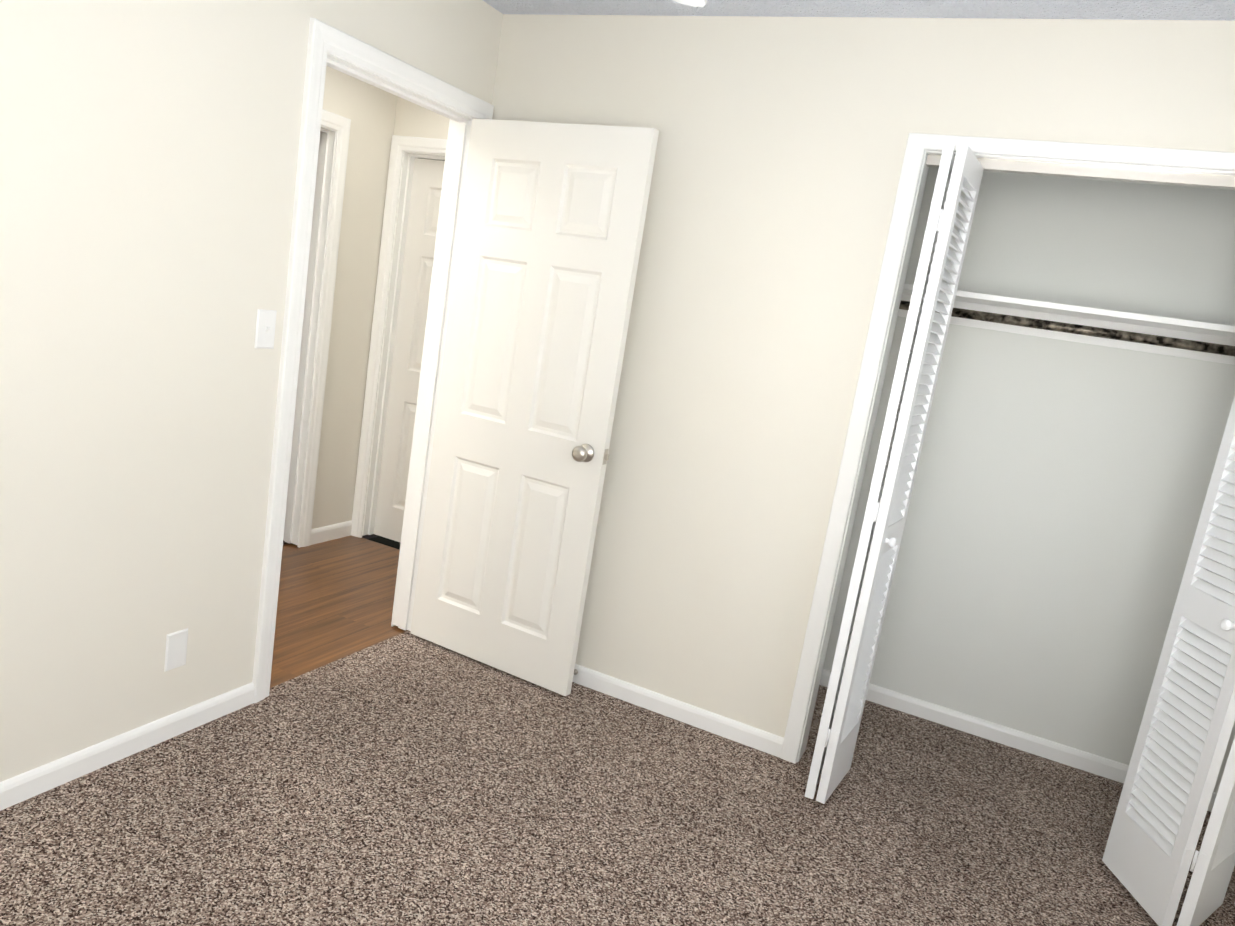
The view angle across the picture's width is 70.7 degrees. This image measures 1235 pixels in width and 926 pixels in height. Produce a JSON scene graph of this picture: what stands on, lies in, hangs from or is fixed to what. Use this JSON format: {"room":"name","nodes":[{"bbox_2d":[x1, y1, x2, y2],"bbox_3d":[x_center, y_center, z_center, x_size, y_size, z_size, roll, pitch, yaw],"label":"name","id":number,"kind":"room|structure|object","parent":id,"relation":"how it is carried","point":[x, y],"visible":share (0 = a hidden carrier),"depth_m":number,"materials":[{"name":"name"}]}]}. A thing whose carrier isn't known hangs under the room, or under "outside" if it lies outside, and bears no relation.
{"room":"empty bedroom","nodes":[
{"label":"empty bedroom","id":0,"kind":"room"},
{"bbox_2d":[0,0,502,781],"bbox_3d":[-1.243,-0.379,2.315,0.120,2.450,4.390,14,11,24],"label":"wall","id":1,"kind":"structure","parent":0,"point":[148,160],"depth_m":2.26,"materials":[{"name":"white paint"}]},
{"bbox_2d":[0,682,254,810],"bbox_3d":[-1.723,0.870,1.760,0.014,0.070,2.442,14,11,24],"label":"baseboard","id":2,"kind":"structure","parent":1,"relation":"attached to","point":[17,789],"depth_m":2.43,"materials":[{"name":"white paint"}]},
{"bbox_2d":[164,628,187,671],"bbox_3d":[-1.291,0.548,2.548,0.006,0.115,0.070,14,11,24],"label":"electrical outlet cover","id":3,"kind":"object","parent":1,"relation":"attached to","point":[176,650],"visible":1,"depth_m":2.54,"materials":[{"name":"white plastic"}]},
{"bbox_2d":[254,309,276,348],"bbox_3d":[-1.039,-0.396,2.583,0.018,0.115,0.070,14,11,24],"label":"switch plate","id":4,"kind":"object","parent":1,"relation":"attached to","point":[265,329],"visible":1,"depth_m":2.58,"materials":[{"name":"white plastic"}]},
{"bbox_2d":[252,18,493,702],"bbox_3d":[-0.900,-0.295,3.114,0.158,2.132,0.918,14,11,24],"label":"door frame","id":5,"kind":"structure","parent":1,"relation":"attached to","point":[324,39],"depth_m":2.85,"materials":[{"name":"white paint"}]},
{"bbox_2d":[410,118,658,695],"bbox_3d":[-0.357,-0.204,3.241,0.762,2.032,0.035,14,11,27],"label":"door","id":6,"kind":"structure","parent":1,"relation":"in","point":[551,226],"depth_m":3.21,"materials":[{"name":"white paint"}]},
{"bbox_2d":[572,444,609,464],"bbox_3d":[-0.083,-0.033,3.108,0.114,0.066,0.165,14,11,27],"label":"door knob","id":7,"kind":"object","parent":6,"relation":"attached to","point":[583,452],"depth_m":3.07,"materials":[{"name":"grey metal"}]},
{"bbox_2d":[0,631,1234,925],"bbox_3d":[-0.065,1.192,1.922,3.030,0.100,4.160,14,11,24],"label":"floor carpet","id":8,"kind":"object","parent":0,"point":[406,779],"visible":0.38,"depth_m":2.50,"materials":[{"name":"brown carpet"}]},
{"bbox_2d":[394,97,1234,792],"bbox_3d":[0.569,-0.367,3.831,4.360,2.450,0.110,14,11,24],"label":"wall","id":9,"kind":"structure","parent":0,"point":[1055,505],"depth_m":3.29,"materials":[{"name":"white paint"}]},
{"bbox_2d":[351,135,446,537],"bbox_3d":[-0.876,-0.545,4.506,0.920,2.132,0.148,14,11,24],"label":"door frame","id":10,"kind":"structure","parent":9,"relation":"attached to","point":[400,145],"depth_m":4.60,"materials":[{"name":"white paint"}]},
{"bbox_2d":[374,158,444,542],"bbox_3d":[-0.866,-0.512,4.547,0.764,2.032,0.035,14,11,24],"label":"end door","id":11,"kind":"structure","parent":9,"relation":"in","point":[415,289],"depth_m":4.63,"materials":[{"name":"white paint"}]},
{"bbox_2d":[819,669,1128,782],"bbox_3d":[1.477,1.067,3.478,1.600,0.070,0.014,14,11,24],"label":"baseboard","id":12,"kind":"structure","parent":9,"relation":"attached to","point":[1073,757],"depth_m":3.46,"materials":[{"name":"white paint"}]},
{"bbox_2d":[898,284,1234,364],"bbox_3d":[1.664,-0.480,3.062,1.600,0.108,0.305,14,11,24],"label":"closet shelf","id":13,"kind":"object","parent":9,"relation":"attached to","point":[1204,341],"visible":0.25,"depth_m":3.06,"materials":[{"name":"white paint"}]},
{"bbox_2d":[483,0,1234,20],"bbox_3d":[-1.342,-1.775,2.688,7.440,0.100,5.240,14,11,24],"label":"ceiling","id":14,"kind":"structure","parent":0,"point":[1129,9],"depth_m":2.60,"materials":[{"name":"white paint"}]},
{"bbox_2d":[673,0,706,6],"bbox_3d":[-0.024,-0.960,1.172,1.063,0.537,1.063,3,12,-32],"label":"fan light","id":15,"kind":"object","parent":14,"relation":"hanging from","point":[697,3],"visible":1,"depth_m":1.84,"materials":[{"name":"white glass"}]},
{"bbox_2d":[492,14,1234,737],"bbox_3d":[0.739,-0.174,2.923,3.000,2.450,0.110,14,11,24],"label":"wall","id":16,"kind":"structure","parent":0,"point":[780,152],"depth_m":2.96,"materials":[{"name":"white paint"}]},
{"bbox_2d":[572,664,783,757],"bbox_3d":[-0.113,0.833,3.370,1.558,0.070,0.014,14,11,24],"label":"baseboard","id":17,"kind":"structure","parent":16,"relation":"attached to","point":[739,732],"depth_m":3.21,"materials":[{"name":"white paint"}]},
{"bbox_2d":[804,144,983,803],"bbox_3d":[0.847,0.082,2.709,0.126,2.006,0.301,14,11,24],"label":"bifold door","id":18,"kind":"structure","parent":16,"relation":"in","point":[912,393],"depth_m":2.64,"materials":[{"name":"white paint"}]},
{"bbox_2d":[780,133,1234,903],"bbox_3d":[1.402,0.173,2.641,1.353,2.080,0.110,14,11,24],"label":"door frame","id":19,"kind":"structure","parent":16,"relation":"attached to","point":[869,436],"depth_m":2.83,"materials":[{"name":"white paint"}]},
{"bbox_2d":[926,154,1234,189],"bbox_3d":[1.556,-0.804,2.455,1.320,0.030,0.034,14,11,24],"label":"trim","id":20,"kind":"structure","parent":16,"relation":"attached to","point":[1128,175],"depth_m":2.51,"materials":[{"name":"white paint"}]},
{"bbox_2d":[1102,396,1234,925],"bbox_3d":[1.732,0.294,2.319,0.317,2.006,0.280,14,11,24],"label":"bifold door","id":21,"kind":"structure","parent":16,"relation":"in","point":[1184,733],"depth_m":2.42,"materials":[{"name":"white paint"}]},
{"bbox_2d":[1207,792,1216,811],"bbox_3d":[2.034,1.267,2.866,0.030,0.070,0.630,14,11,24],"label":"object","id":22,"kind":"structure","parent":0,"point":[1210,807],"depth_m":3.16,"materials":[{"name":"white paint"}]},
{"label":"outside","id":23,"kind":"structure","parent":0,"visible":0},
{"bbox_2d":[283,534,378,544],"bbox_3d":[-3.298,0.184,4.616,3.010,0.100,3.600,14,11,24],"label":"floor carpet","id":24,"kind":"object","parent":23,"point":[365,536],"depth_m":5.08,"materials":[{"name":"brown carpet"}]},
{"bbox_2d":[270,536,408,687],"bbox_3d":[-1.928,0.746,2.770,1.160,0.088,4.160,14,11,24],"label":"floor","id":25,"kind":"structure","parent":23,"point":[335,599],"depth_m":3.83,"materials":[{"name":"brown wood"}]},
{"bbox_2d":[312,66,397,528],"bbox_3d":[-2.236,-0.622,2.772,0.120,2.450,4.160,14,11,24],"label":"wall","id":26,"kind":"structure","parent":23,"point":[368,110],"depth_m":4.45,"materials":[{"name":"white paint"}]},
{"bbox_2d":[283,109,350,547],"bbox_3d":[-1.713,-0.577,3.947,0.158,2.132,0.960,14,11,24],"label":"door frame","id":27,"kind":"structure","parent":26,"relation":"attached to","point":[327,141],"depth_m":4.29,"materials":[{"name":"white paint"}]},
{"bbox_2d":[310,520,351,544],"bbox_3d":[-1.536,0.373,4.678,0.014,0.082,0.325,14,11,24],"label":"baseboard","id":28,"kind":"structure","parent":26,"relation":"attached to","point":[330,532],"depth_m":4.65,"materials":[{"name":"white paint"}]}
]}

